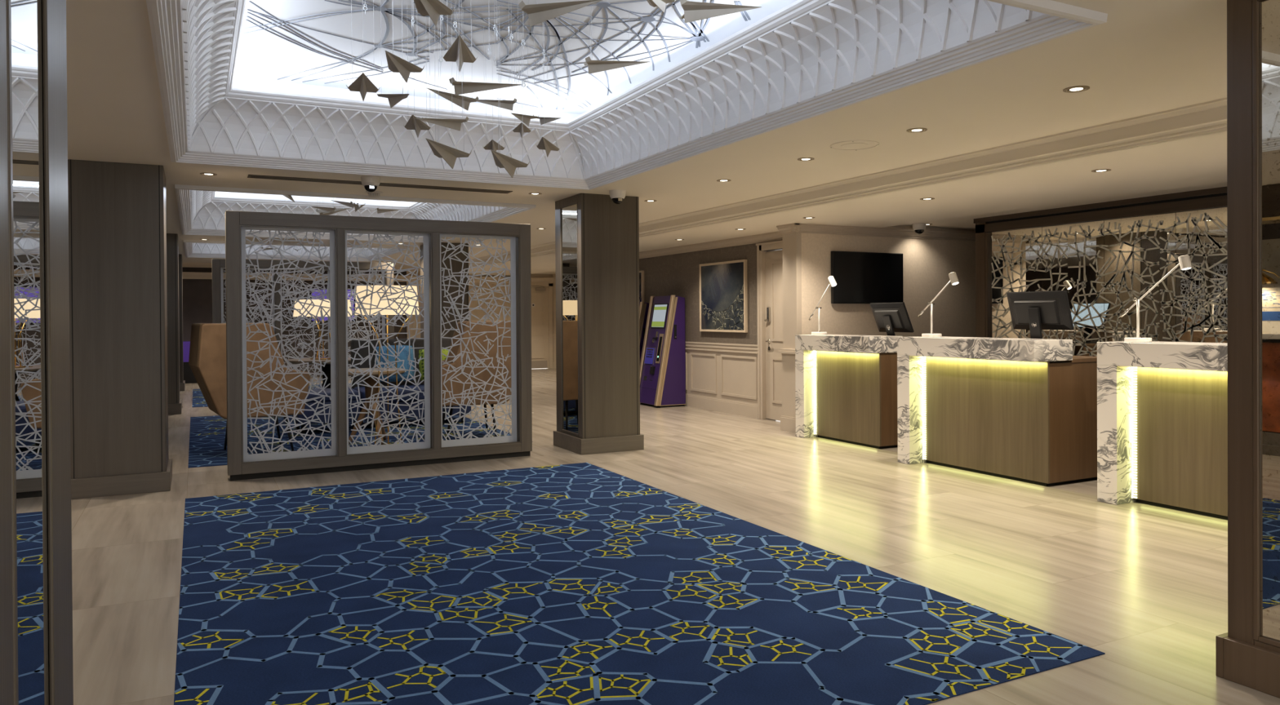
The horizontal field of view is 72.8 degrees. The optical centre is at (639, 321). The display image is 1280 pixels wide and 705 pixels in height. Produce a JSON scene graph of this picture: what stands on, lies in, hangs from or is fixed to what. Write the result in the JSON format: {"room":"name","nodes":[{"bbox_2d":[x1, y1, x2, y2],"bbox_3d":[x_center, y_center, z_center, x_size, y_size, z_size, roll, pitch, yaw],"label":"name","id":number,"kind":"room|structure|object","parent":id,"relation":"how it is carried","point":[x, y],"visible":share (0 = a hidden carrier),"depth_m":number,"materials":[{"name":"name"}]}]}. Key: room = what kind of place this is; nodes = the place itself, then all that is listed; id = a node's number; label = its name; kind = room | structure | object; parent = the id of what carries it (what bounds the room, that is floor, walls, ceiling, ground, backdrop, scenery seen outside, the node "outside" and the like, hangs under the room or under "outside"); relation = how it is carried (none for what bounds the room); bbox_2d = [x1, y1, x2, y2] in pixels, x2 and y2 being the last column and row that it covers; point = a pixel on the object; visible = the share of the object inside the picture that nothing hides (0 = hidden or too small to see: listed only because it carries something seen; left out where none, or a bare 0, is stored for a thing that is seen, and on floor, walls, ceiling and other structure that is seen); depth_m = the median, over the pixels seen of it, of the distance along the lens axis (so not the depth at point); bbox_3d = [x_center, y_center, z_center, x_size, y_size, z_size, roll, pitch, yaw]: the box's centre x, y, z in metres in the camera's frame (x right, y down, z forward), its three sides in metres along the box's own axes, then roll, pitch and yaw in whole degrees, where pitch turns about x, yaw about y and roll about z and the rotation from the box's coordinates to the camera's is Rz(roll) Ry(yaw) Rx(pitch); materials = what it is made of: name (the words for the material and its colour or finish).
{"room":"hotel lobby","nodes":[
{"label":"hotel lobby","id":0,"kind":"room"},
{"bbox_2d":[0,0,73,704],"bbox_3d":[-0.933,0.073,0.769,0.692,2.456,0.791,-1,0,-27],"label":"pillar","id":1,"kind":"structure","parent":0,"point":[36,595],"depth_m":0.99,"materials":[{"name":"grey wood"}]},
{"bbox_2d":[5,0,55,704],"bbox_3d":[-0.674,0.024,0.962,0.005,2.222,0.267,-1,0,-27],"label":"mirror","id":2,"kind":"object","parent":1,"relation":"on","point":[28,100],"depth_m":0.97,"materials":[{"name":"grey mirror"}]},
{"bbox_2d":[67,159,172,499],"bbox_3d":[-4.013,0.053,6.706,0.667,2.456,0.715,-1,0,-27],"label":"pillar","id":3,"kind":"structure","parent":0,"point":[117,211],"depth_m":6.41,"materials":[{"name":"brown wood"}]},
{"bbox_2d":[166,233,182,414],"bbox_3d":[-6.719,0.035,11.985,0.667,2.456,0.712,-1,0,-27],"label":"pillar","id":4,"kind":"structure","parent":0,"point":[175,403],"depth_m":11.80,"materials":[{"name":"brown wood"}]},
{"bbox_2d":[178,253,185,391],"bbox_3d":[-8.635,0.022,15.722,0.667,2.456,0.712,-1,0,-27],"label":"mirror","id":5,"kind":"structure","parent":0,"point":[182,383],"depth_m":15.56,"materials":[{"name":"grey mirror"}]},
{"bbox_2d":[182,267,406,377],"bbox_3d":[-10.040,-0.013,17.777,10.350,2.516,0.200,-1,0,-27],"label":"wall","id":6,"kind":"structure","parent":0,"point":[197,293],"depth_m":18.71,"materials":[{"name":"beige paint"}]},
{"bbox_2d":[310,288,355,322],"bbox_3d":[-6.815,-0.364,19.261,0.950,0.740,0.096,-1,0,-27],"label":"television","id":7,"kind":"object","parent":6,"relation":"attached to","point":[326,318],"visible":0.06,"depth_m":19.16,"materials":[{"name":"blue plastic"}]},
{"bbox_2d":[419,242,469,337],"bbox_3d":[-3.116,0.001,13.832,0.663,2.456,0.712,-1,0,-27],"label":"pillar","id":8,"kind":"structure","parent":0,"point":[456,266],"depth_m":13.58,"materials":[{"name":"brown wood"}]},
{"bbox_2d":[406,271,552,338],"bbox_3d":[-3.755,-0.072,20.971,3.750,2.516,0.250,-1,0,-27],"label":"wall","id":9,"kind":"structure","parent":0,"point":[479,313],"depth_m":20.86,"materials":[{"name":"beige paint"}]},
{"bbox_2d":[182,262,554,283],"bbox_3d":[-7.210,-1.068,19.034,11.350,0.336,0.100,-1,0,-27],"label":"trim","id":10,"kind":"structure","parent":9,"relation":"attached to","point":[186,275],"depth_m":19.03,"materials":[{"name":"beige paint"}]},
{"bbox_2d":[530,282,553,368],"bbox_3d":[-2.631,0.101,21.423,1.020,2.150,0.152,-1,0,-27],"label":"door","id":11,"kind":"structure","parent":9,"relation":"in","point":[542,340],"depth_m":21.56,"materials":[{"name":"beige paint"}]},
{"bbox_2d":[468,97,1226,267],"bbox_3d":[0.549,-1.146,9.886,0.105,0.156,23.500,-1,0,-27],"label":"trim","id":12,"kind":"structure","parent":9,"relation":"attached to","point":[1220,122],"depth_m":6.21,"materials":[{"name":"beige paint"}]},
{"bbox_2d":[552,274,555,368],"bbox_3d":[-0.579,0.006,18.751,0.225,2.350,6.700,-1,0,-27],"label":"wall","id":13,"kind":"structure","parent":0,"point":[553,275],"depth_m":21.57,"materials":[{"name":"beige paint"}]},
{"bbox_2d":[553,193,644,454],"bbox_3d":[-0.426,0.019,8.584,0.663,2.456,0.712,-1,0,-27],"label":"pillar","id":14,"kind":"structure","parent":0,"point":[597,344],"depth_m":8.31,"materials":[{"name":"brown wood"}]},
{"bbox_2d":[560,201,579,435],"bbox_3d":[-0.684,-0.025,8.423,0.010,2.222,0.445,-1,0,-27],"label":"mirror","id":15,"kind":"object","parent":14,"relation":"on","point":[569,211],"depth_m":8.43,"materials":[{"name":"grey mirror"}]},
{"bbox_2d":[66,0,1226,266],"bbox_3d":[-4.421,-1.208,7.506,11.000,0.060,23.800,-1,0,-27],"label":"ceiling","id":16,"kind":"structure","parent":0,"point":[1148,56],"depth_m":5.00,"materials":[{"name":"beige paint"}]},
{"bbox_2d":[182,240,409,262],"bbox_3d":[-6.053,-1.522,15.069,3.296,0.680,3.546,-1,0,-27],"label":"trim","id":17,"kind":"structure","parent":16,"relation":"attached to","point":[193,248],"depth_m":16.09,"materials":[{"name":"white paint"}]},
{"bbox_2d":[247,174,362,185],"bbox_3d":[-2.770,-1.183,7.228,0.906,0.006,0.189,-1,0,-27],"label":"ceiling vent","id":18,"kind":"object","parent":16,"relation":"in","point":[295,179],"depth_m":7.23,"materials":[{"name":"brown metal"}]},
{"bbox_2d":[174,184,536,242],"bbox_3d":[-3.599,-1.505,10.281,3.296,0.680,4.626,-1,0,-27],"label":"skylight","id":19,"kind":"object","parent":16,"relation":"attached to","point":[202,209],"depth_m":11.62,"materials":[{"name":"white paint"}]},
{"bbox_2d":[308,205,336,213],"bbox_3d":[-3.388,-1.478,9.299,0.286,0.636,0.128,0,0,-1],"label":"plane","id":20,"kind":"object","parent":19,"relation":"hanging from","point":[326,209],"visible":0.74,"depth_m":9.27,"materials":[{"name":"paper"}]},
{"bbox_2d":[315,196,350,215],"bbox_3d":[-3.381,-1.465,9.526,0.157,0.666,0.358,0,0,40],"label":"plane","id":21,"kind":"object","parent":19,"relation":"hanging from","point":[321,212],"visible":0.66,"depth_m":9.48,"materials":[{"name":"beige metal"}]},
{"bbox_2d":[330,198,358,208],"bbox_3d":[-3.395,-1.547,9.906,0.325,0.506,0.146,0,0,-3],"label":"plane","id":22,"kind":"object","parent":19,"relation":"hanging from","point":[350,204],"visible":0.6,"depth_m":9.92,"materials":[{"name":"beige paper"}]},
{"bbox_2d":[375,208,399,213],"bbox_3d":[-2.982,-1.538,10.235,0.287,0.534,0.128,0,0,-12],"label":"plane","id":23,"kind":"object","parent":19,"relation":"hanging from","point":[379,211],"visible":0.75,"depth_m":10.23,"materials":[{"name":"beige paper"}]},
{"bbox_2d":[360,176,380,192],"bbox_3d":[-2.222,-1.128,7.160,0.156,0.122,0.156,-1,0,-27],"label":"dome camera","id":24,"kind":"object","parent":16,"relation":"attached to","point":[371,184],"visible":1,"depth_m":7.11,"materials":[{"name":"white plastic"}]},
{"bbox_2d":[365,191,382,198],"bbox_3d":[-2.445,-1.166,7.982,0.150,0.054,0.149,-1,0,-27],"label":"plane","id":25,"kind":"object","parent":16,"relation":"attached to","point":[375,193],"visible":0.98,"depth_m":7.94,"materials":[{"name":"beige metal"}]},
{"bbox_2d":[378,182,512,193],"bbox_3d":[-1.728,-1.193,7.763,1.191,0.006,0.189,-1,0,-27],"label":"ceiling vent","id":26,"kind":"object","parent":16,"relation":"in","point":[380,184],"depth_m":7.75,"materials":[{"name":"brown metal"}]},
{"bbox_2d":[608,189,626,204],"bbox_3d":[-0.206,-1.146,8.013,0.156,0.122,0.156,-1,0,-27],"label":"dome camera","id":27,"kind":"object","parent":16,"relation":"attached to","point":[617,196],"visible":1,"depth_m":7.96,"materials":[{"name":"white plastic"}]},
{"bbox_2d":[146,0,1107,190],"bbox_3d":[-0.782,-1.486,4.786,3.296,0.680,4.916,-1,0,-27],"label":"skylight","id":28,"kind":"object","parent":16,"relation":"attached to","point":[243,83],"depth_m":5.54,"materials":[{"name":"white paint"}]},
{"bbox_2d":[346,0,380,101],"bbox_3d":[-1.357,-1.458,4.360,0.164,0.637,0.368,-1,0,-31],"label":"plane","id":29,"kind":"object","parent":28,"relation":"hanging from","point":[362,84],"visible":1,"depth_m":4.39,"materials":[{"name":"beige paper"}]},
{"bbox_2d":[377,0,409,107],"bbox_3d":[-1.320,-1.472,4.605,0.173,0.612,0.380,0,0,-16],"label":"plane","id":30,"kind":"object","parent":28,"relation":"hanging from","point":[393,99],"visible":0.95,"depth_m":4.66,"materials":[{"name":"grey paper"}]},
{"bbox_2d":[385,0,424,83],"bbox_3d":[-1.182,-1.491,4.211,0.188,0.570,0.400,0,0,0],"label":"plane","id":31,"kind":"object","parent":28,"relation":"hanging from","point":[396,64],"visible":1,"depth_m":4.29,"materials":[{"name":"beige paper"}]},
{"bbox_2d":[403,0,431,137],"bbox_3d":[-1.267,-1.408,4.760,0.155,0.743,0.348,0,0,4],"label":"plane","id":32,"kind":"object","parent":28,"relation":"hanging from","point":[417,125],"visible":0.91,"depth_m":4.81,"materials":[{"name":"beige paper"}]},
{"bbox_2d":[413,0,454,26],"bbox_3d":[-0.929,-1.522,3.595,0.164,0.505,0.368,0,0,20],"label":"plane","id":33,"kind":"object","parent":28,"relation":"hanging from","point":[433,8],"visible":1,"depth_m":3.67,"materials":[{"name":"beige metal"}]},
{"bbox_2d":[415,0,468,131],"bbox_3d":[-1.031,-1.402,4.552,0.137,0.756,0.305,0,0,28],"label":"plane","id":34,"kind":"object","parent":28,"relation":"hanging from","point":[455,124],"visible":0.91,"depth_m":4.60,"materials":[{"name":"grey paper"}]},
{"bbox_2d":[426,20,471,168],"bbox_3d":[-1.037,-1.323,4.730,0.219,0.916,0.491,0,0,-9],"label":"plane","id":35,"kind":"object","parent":28,"relation":"hanging from","point":[450,154],"visible":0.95,"depth_m":4.79,"materials":[{"name":"beige paper"}]},
{"bbox_2d":[426,39,478,111],"bbox_3d":[-1.129,-1.518,5.072,0.348,0.529,0.155,-1,0,-40],"label":"plane","id":36,"kind":"object","parent":28,"relation":"hanging from","point":[461,101],"visible":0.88,"depth_m":5.07,"materials":[{"name":"beige paper"}]},
{"bbox_2d":[441,0,477,71],"bbox_3d":[-0.873,-1.540,4.380,0.183,0.479,0.410,-1,0,-25],"label":"plane","id":37,"kind":"object","parent":28,"relation":"hanging from","point":[459,52],"visible":1,"depth_m":4.42,"materials":[{"name":"beige paper"}]},
{"bbox_2d":[448,2,523,95],"bbox_3d":[-0.877,-1.520,4.865,0.410,0.524,0.180,0,0,-22],"label":"plane","id":38,"kind":"object","parent":28,"relation":"hanging from","point":[460,87],"visible":0.9,"depth_m":4.82,"materials":[{"name":"beige paper"}]},
{"bbox_2d":[482,44,505,151],"bbox_3d":[-0.959,-1.426,5.479,0.146,0.720,0.327,0,0,6],"label":"plane","id":39,"kind":"object","parent":28,"relation":"hanging from","point":[493,145],"visible":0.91,"depth_m":5.53,"materials":[{"name":"beige paper"}]},
{"bbox_2d":[476,26,517,111],"bbox_3d":[-0.876,-1.537,5.246,0.287,0.496,0.128,-1,0,-33],"label":"plane","id":40,"kind":"object","parent":28,"relation":"hanging from","point":[507,104],"visible":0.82,"depth_m":5.27,"materials":[{"name":"beige paper"}]},
{"bbox_2d":[491,22,529,177],"bbox_3d":[-0.830,-1.319,5.003,0.210,0.929,0.471,0,0,21],"label":"plane","id":41,"kind":"object","parent":28,"relation":"hanging from","point":[509,164],"visible":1,"depth_m":5.07,"materials":[{"name":"beige metal"}]},
{"bbox_2d":[511,34,532,137],"bbox_3d":[-0.773,-1.482,5.460,0.128,0.610,0.286,0,0,6],"label":"plane","id":42,"kind":"object","parent":28,"relation":"hanging from","point":[522,128],"visible":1,"depth_m":5.51,"materials":[{"name":"paper"}]},
{"bbox_2d":[511,22,539,126],"bbox_3d":[-0.751,-1.498,5.256,0.146,0.576,0.324,0,0,26],"label":"plane","id":43,"kind":"object","parent":28,"relation":"hanging from","point":[526,119],"visible":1,"depth_m":5.32,"materials":[{"name":"paper"}]},
{"bbox_2d":[533,49,560,124],"bbox_3d":[-0.623,-1.556,5.745,0.128,0.467,0.280,0,0,-22],"label":"plane","id":44,"kind":"object","parent":28,"relation":"hanging from","point":[543,120],"visible":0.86,"depth_m":5.78,"materials":[{"name":"beige paper"}]},
{"bbox_2d":[536,36,559,157],"bbox_3d":[-0.611,-1.410,5.325,0.154,0.755,0.348,0,0,14],"label":"plane","id":45,"kind":"object","parent":28,"relation":"hanging from","point":[544,144],"visible":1,"depth_m":5.38,"materials":[{"name":"beige paper"}]},
{"bbox_2d":[518,0,602,26],"bbox_3d":[-0.374,-1.571,3.940,0.388,0.418,0.173,0,0,27],"label":"plane","id":46,"kind":"object","parent":28,"relation":"hanging from","point":[537,14],"visible":1,"depth_m":3.96,"materials":[{"name":"beige paper"}]},
{"bbox_2d":[583,5,648,74],"bbox_3d":[-0.152,-1.603,5.012,0.389,0.369,0.172,0,0,-21],"label":"plane","id":47,"kind":"object","parent":28,"relation":"hanging from","point":[593,66],"visible":1,"depth_m":4.97,"materials":[{"name":"beige metal"}]},
{"bbox_2d":[646,0,675,13],"bbox_3d":[0.086,-1.657,4.176,0.145,0.255,0.327,0,0,12],"label":"plane","id":48,"kind":"object","parent":28,"relation":"hanging from","point":[661,4],"visible":1,"depth_m":4.27,"materials":[{"name":"beige paper"}]},
{"bbox_2d":[679,0,760,22],"bbox_3d":[0.373,-1.622,4.204,0.410,0.328,0.181,0,0,16],"label":"plane","id":49,"kind":"object","parent":28,"relation":"hanging from","point":[693,11],"visible":1,"depth_m":4.23,"materials":[{"name":"beige paper"}]},
{"bbox_2d":[830,140,879,150],"bbox_3d":[1.464,-1.200,5.919,0.330,0.008,0.330,-1,0,-27],"label":"ceiling speaker","id":50,"kind":"object","parent":16,"relation":"attached to","point":[856,144],"visible":1,"depth_m":5.91,"materials":[{"name":"beige paint"}]},
{"bbox_2d":[840,142,868,148],"bbox_3d":[1.464,-1.200,5.919,0.180,0.002,0.180,-1,0,-27],"label":"grille","id":51,"kind":"object","parent":50,"relation":"attached to","point":[854,145],"depth_m":5.91,"materials":[{"name":"beige paint"}]},
{"bbox_2d":[906,128,927,133],"bbox_3d":[1.738,-1.199,5.445,0.124,0.006,0.124,-1,0,-27],"label":"recessed light","id":52,"kind":"object","parent":16,"relation":"in","point":[913,130],"visible":1,"depth_m":5.43,"materials":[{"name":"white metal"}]},
{"bbox_2d":[1062,85,1089,93],"bbox_3d":[2.248,-1.196,4.470,0.124,0.006,0.124,-1,0,-27],"label":"recessed light","id":53,"kind":"object","parent":16,"relation":"in","point":[1078,88],"visible":1,"depth_m":4.46,"materials":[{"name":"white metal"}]},
{"bbox_2d":[71,368,1279,704],"bbox_3d":[-2.537,1.320,8.481,15.200,0.120,23.800,-1,0,-27],"label":"floor","id":54,"kind":"structure","parent":0,"point":[1143,586],"depth_m":4.99,"materials":[{"name":"wood"}]},
{"bbox_2d":[182,341,196,383],"bbox_3d":[-9.260,0.826,17.619,0.520,0.830,0.600,-1,0,-27],"label":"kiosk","id":55,"kind":"object","parent":54,"relation":"on","point":[188,376],"visible":0.25,"depth_m":17.38,"materials":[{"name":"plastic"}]},
{"bbox_2d":[191,382,351,407],"bbox_3d":[-5.973,1.236,15.018,3.150,0.004,3.630,-1,0,-27],"label":"rug","id":56,"kind":"object","parent":54,"relation":"on","point":[198,400],"visible":0.09,"depth_m":14.03,"materials":[{"name":"blue carpet"}]},
{"bbox_2d":[212,258,394,389],"bbox_3d":[-5.047,0.166,13.146,2.563,2.158,0.150,-1,0,-27],"label":"lattice screen","id":57,"kind":"object","parent":54,"relation":"on","point":[218,264],"visible":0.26,"depth_m":13.03,"materials":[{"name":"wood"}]},
{"bbox_2d":[187,415,533,468],"bbox_3d":[-3.512,1.252,10.200,3.166,0.004,4.350,-1,0,-27],"label":"rug","id":58,"kind":"object","parent":54,"relation":"on","point":[207,433],"visible":0.26,"depth_m":9.59,"materials":[{"name":"blue carpet"}]},
{"bbox_2d":[188,323,311,451],"bbox_3d":[-3.772,0.638,8.373,0.974,1.248,0.800,-1,0,-33],"label":"chair","id":59,"kind":"object","parent":58,"relation":"on","point":[207,349],"visible":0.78,"depth_m":8.03,"materials":[{"name":"beige fabric"}]},
{"bbox_2d":[285,357,351,388],"bbox_3d":[-4.048,0.863,11.244,1.000,0.753,1.000,-1,0,-27],"label":"round table","id":60,"kind":"object","parent":58,"relation":"on","point":[326,369],"visible":0.26,"depth_m":11.17,"materials":[{"name":"brown wood"}]},
{"bbox_2d":[293,299,351,359],"bbox_3d":[-4.097,0.104,11.217,0.720,0.764,0.720,-1,0,-27],"label":"lamp","id":61,"kind":"object","parent":60,"relation":"on","point":[317,302],"visible":0.52,"depth_m":10.92,"materials":[{"name":"beige fabric"}]},
{"bbox_2d":[292,387,360,434],"bbox_3d":[-3.609,1.022,9.953,0.680,0.460,0.680,-1,0,-27],"label":"ottoman","id":62,"kind":"object","parent":58,"relation":"on","point":[308,414],"visible":0.3,"depth_m":9.63,"materials":[{"name":"blue fabric"}]},
{"bbox_2d":[306,387,360,402],"bbox_3d":[-3.610,0.842,9.952,0.680,0.100,0.680,-1,0,-27],"label":"seat cushion","id":63,"kind":"object","parent":62,"relation":"on","point":[327,391],"depth_m":9.75,"materials":[{"name":"blue fabric"}]},
{"bbox_2d":[347,368,405,444],"bbox_3d":[-2.745,0.869,8.878,0.680,0.750,0.680,-1,0,-27],"label":"round table","id":64,"kind":"object","parent":58,"relation":"on","point":[370,380],"visible":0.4,"depth_m":8.82,"materials":[{"name":"brown wood"}]},
{"bbox_2d":[355,285,418,444],"bbox_3d":[-2.480,0.454,8.529,0.610,1.600,0.610,-1,0,-27],"label":"lamp","id":65,"kind":"object","parent":58,"relation":"on","point":[375,299],"visible":0.45,"depth_m":8.30,"materials":[{"name":"beige fabric"}]},
{"bbox_2d":[350,337,471,428],"bbox_3d":[-2.821,0.732,10.691,1.300,1.020,0.897,-1,0,-27],"label":"sofa","id":66,"kind":"object","parent":58,"relation":"on","point":[363,352],"visible":0.27,"depth_m":10.65,"materials":[{"name":"blue fabric"}]},
{"bbox_2d":[353,383,424,403],"bbox_3d":[-2.776,0.868,10.604,1.300,0.150,0.700,-1,0,-27],"label":"seat cushion","id":67,"kind":"object","parent":66,"relation":"on","point":[362,388],"depth_m":10.25,"materials":[{"name":"blue fabric"}]},
{"bbox_2d":[376,345,414,382],"bbox_3d":[-3.025,0.518,10.734,0.460,0.444,0.212,-1,0,-27],"label":"cushion","id":68,"kind":"object","parent":66,"relation":"on","point":[404,354],"visible":0.46,"depth_m":10.70,"materials":[{"name":"blue fabric"}]},
{"bbox_2d":[418,348,448,381],"bbox_3d":[-2.557,0.544,10.917,0.440,0.402,0.213,-1,0,-23],"label":"cushion","id":69,"kind":"object","parent":66,"relation":"on","point":[421,364],"visible":0.22,"depth_m":10.83,"materials":[{"name":"green fabric"}]},
{"bbox_2d":[441,320,511,439],"bbox_3d":[-1.797,0.619,9.442,0.974,1.248,0.800,0,0,-19],"label":"chair","id":70,"kind":"object","parent":58,"relation":"on","point":[457,388],"visible":0.38,"depth_m":9.09,"materials":[{"name":"brown fabric"}]},
{"bbox_2d":[225,210,532,480],"bbox_3d":[-2.185,0.185,7.562,2.563,2.158,0.150,-1,0,-27],"label":"lattice screen","id":71,"kind":"object","parent":54,"relation":"on","point":[242,465],"visible":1,"depth_m":7.50,"materials":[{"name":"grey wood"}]},
{"bbox_2d":[173,462,1105,704],"bbox_3d":[-0.751,1.271,4.777,3.150,0.004,4.920,-1,0,-27],"label":"rug","id":72,"kind":"object","parent":54,"relation":"on","point":[581,584],"visible":1,"depth_m":3.81,"materials":[{"name":"blue carpet"}]},
{"bbox_2d":[639,302,648,362],"bbox_3d":[-0.148,0.457,13.444,0.501,1.513,0.680,-1,0,-27],"label":"kiosk","id":73,"kind":"object","parent":54,"relation":"on","point":[643,307],"visible":0.14,"depth_m":13.18,"materials":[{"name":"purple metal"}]},
{"bbox_2d":[640,294,685,408],"bbox_3d":[0.287,0.420,12.594,0.501,1.593,0.680,-1,0,-27],"label":"kiosk","id":74,"kind":"object","parent":54,"relation":"on","point":[662,364],"visible":0.92,"depth_m":12.40,"materials":[{"name":"purple metal"}]},
{"bbox_2d":[655,333,663,363],"bbox_3d":[0.281,0.387,12.425,0.084,0.420,0.115,-1,0,-27],"label":"dispenser","id":75,"kind":"object","parent":74,"relation":"on","point":[660,337],"depth_m":12.42,"materials":[{"name":"black metal"}]},
{"bbox_2d":[795,334,902,448],"bbox_3d":[2.333,0.684,8.977,0.930,1.087,1.136,-1,0,-27],"label":"reception desk","id":76,"kind":"object","parent":54,"relation":"on","point":[846,385],"visible":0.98,"depth_m":8.72,"materials":[{"name":"wood"}]},
{"bbox_2d":[808,275,836,335],"bbox_3d":[1.906,-0.167,9.148,0.164,0.618,0.441,-1,0,-27],"label":"desk lamp","id":77,"kind":"object","parent":76,"relation":"on","point":[831,279],"visible":1,"depth_m":9.11,"materials":[{"name":"white metal"}]},
{"bbox_2d":[869,302,914,336],"bbox_3d":[2.561,0.042,8.724,0.244,0.464,0.470,-1,0,-27],"label":"desktop computer","id":78,"kind":"object","parent":76,"relation":"on","point":[890,318],"visible":0.89,"depth_m":8.64,"materials":[{"name":"black plastic"}]},
{"bbox_2d":[897,336,1097,486],"bbox_3d":[2.997,0.685,7.221,0.930,1.100,1.400,-1,0,-27],"label":"reception desk","id":79,"kind":"object","parent":54,"relation":"on","point":[999,407],"visible":0.98,"depth_m":6.82,"materials":[{"name":"wood"}]},
{"bbox_2d":[917,271,959,337],"bbox_3d":[2.541,-0.140,7.448,0.164,0.552,0.453,-1,0,-27],"label":"desk lamp","id":80,"kind":"object","parent":79,"relation":"on","point":[953,276],"visible":0.99,"depth_m":7.42,"materials":[{"name":"white metal"}]},
{"bbox_2d":[1006,290,1074,338],"bbox_3d":[3.210,0.020,6.958,0.200,0.524,0.545,-1,0,-27],"label":"desktop computer","id":81,"kind":"object","parent":79,"relation":"on","point":[1035,312],"visible":0.89,"depth_m":6.89,"materials":[{"name":"black plastic"}]},
{"bbox_2d":[1097,341,1227,519],"bbox_3d":[3.901,0.690,5.566,0.930,1.100,1.443,-1,0,-27],"label":"reception desk","id":82,"kind":"object","parent":54,"relation":"on","point":[1162,406],"visible":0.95,"depth_m":5.72,"materials":[{"name":"wood"}]},
{"bbox_2d":[1117,254,1191,342],"bbox_3d":[3.438,-0.146,5.831,0.164,0.574,0.501,-1,0,-27],"label":"desk lamp","id":83,"kind":"object","parent":82,"relation":"on","point":[1184,263],"visible":0.99,"depth_m":5.85,"materials":[{"name":"white metal"}]},
{"bbox_2d":[639,240,782,404],"bbox_3d":[1.472,0.027,12.863,1.845,2.360,5.650,-1,0,-27],"label":"wall","id":84,"kind":"structure","parent":0,"point":[722,366],"depth_m":11.91,"materials":[{"name":"beige paint"}]},
{"bbox_2d":[639,270,644,302],"bbox_3d":[-0.196,-0.335,14.120,0.039,0.935,1.090,-1,0,-27],"label":"framed picture","id":85,"kind":"object","parent":84,"relation":"attached to","point":[641,273],"visible":0.05,"depth_m":13.64,"materials":[{"name":"brown wood"}]},
{"bbox_2d":[639,272,641,302],"bbox_3d":[-0.199,-0.335,14.118,0.008,0.875,1.030,-1,0,-27],"label":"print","id":86,"kind":"object","parent":85,"relation":"attached to","point":[640,273],"depth_m":13.71},
{"bbox_2d":[639,231,782,258],"bbox_3d":[0.640,-1.038,12.439,0.075,0.095,5.640,-1,0,-27],"label":"trim","id":87,"kind":"structure","parent":84,"relation":"attached to","point":[775,236],"depth_m":11.70,"materials":[{"name":"beige paint"}]},
{"bbox_2d":[684,394,758,418],"bbox_3d":[0.439,1.129,12.921,0.030,0.168,4.610,-1,0,-27],"label":"baseboard","id":88,"kind":"structure","parent":84,"relation":"attached to","point":[750,411],"depth_m":11.58,"materials":[{"name":"beige paint"}]},
{"bbox_2d":[699,259,747,333],"bbox_3d":[1.101,-0.327,11.590,0.039,0.935,1.125,-1,0,-27],"label":"framed picture","id":89,"kind":"object","parent":84,"relation":"attached to","point":[723,286],"visible":1,"depth_m":11.53,"materials":[{"name":"paper"}]},
{"bbox_2d":[755,240,782,421],"bbox_3d":[1.744,0.124,10.432,0.110,2.195,1.055,-1,0,-27],"label":"door","id":90,"kind":"structure","parent":84,"relation":"in","point":[770,264],"depth_m":10.72,"materials":[{"name":"beige paint"}]},
{"bbox_2d":[468,106,1226,275],"bbox_3d":[2.342,-1.194,10.973,4.200,0.216,23.800,-1,0,-27],"label":"ceiling","id":91,"kind":"structure","parent":0,"point":[1198,162],"depth_m":7.09,"materials":[{"name":"beige paint"}]},
{"bbox_2d":[911,222,926,234],"bbox_3d":[3.247,-1.075,10.089,0.156,0.122,0.156,-1,0,-27],"label":"dome camera","id":92,"kind":"object","parent":91,"relation":"attached to","point":[919,228],"visible":0.99,"depth_m":10.04,"materials":[{"name":"white plastic"}]},
{"bbox_2d":[778,225,975,417],"bbox_3d":[3.123,0.038,10.394,3.360,2.350,0.310,-1,0,-27],"label":"wall","id":93,"kind":"structure","parent":0,"point":[927,264],"depth_m":10.04,"materials":[{"name":"paint"}]},
{"bbox_2d":[780,415,795,433],"bbox_3d":[3.135,1.129,10.407,3.345,0.168,0.285,-1,0,-27],"label":"baseboard","id":94,"kind":"structure","parent":93,"relation":"attached to","point":[788,424],"depth_m":9.64,"materials":[{"name":"beige paint"}]},
{"bbox_2d":[831,251,903,303],"bbox_3d":[2.617,-0.500,9.979,1.046,0.590,0.062,-1,0,-27],"label":"television","id":95,"kind":"object","parent":93,"relation":"attached to","point":[860,277],"visible":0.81,"depth_m":9.94,"materials":[{"name":"black plastic"}]},
{"bbox_2d":[776,222,975,241],"bbox_3d":[3.112,-1.039,10.366,3.387,0.095,0.325,-1,0,-27],"label":"trim","id":96,"kind":"structure","parent":93,"relation":"attached to","point":[790,228],"depth_m":9.99,"materials":[{"name":"beige paint"}]},
{"bbox_2d":[992,206,1226,290],"bbox_3d":[5.017,0.047,7.292,0.120,2.350,5.200,-1,0,-27],"label":"wall","id":97,"kind":"structure","parent":0,"point":[1226,206],"depth_m":7.68,"materials":[{"name":"brown wood"}]},
{"bbox_2d":[973,186,1227,356],"bbox_3d":[4.976,0.047,7.305,0.180,2.350,5.260,-1,0,-27],"label":"wall panel","id":98,"kind":"object","parent":97,"relation":"attached to","point":[1102,265],"visible":0.63,"depth_m":8.18,"materials":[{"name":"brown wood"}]},
{"bbox_2d":[1215,0,1279,697],"bbox_3d":[2.507,0.038,2.927,0.664,2.456,0.713,-1,0,-27],"label":"pillar","id":99,"kind":"structure","parent":0,"point":[1248,655],"depth_m":3.00,"materials":[{"name":"brown wood"}]},
{"bbox_2d":[1252,0,1279,647],"bbox_3d":[2.235,-0.006,2.795,0.016,2.222,0.475,-1,0,-27],"label":"mirror","id":100,"kind":"object","parent":99,"relation":"on","point":[1265,13],"depth_m":2.98,"materials":[{"name":"silver"}]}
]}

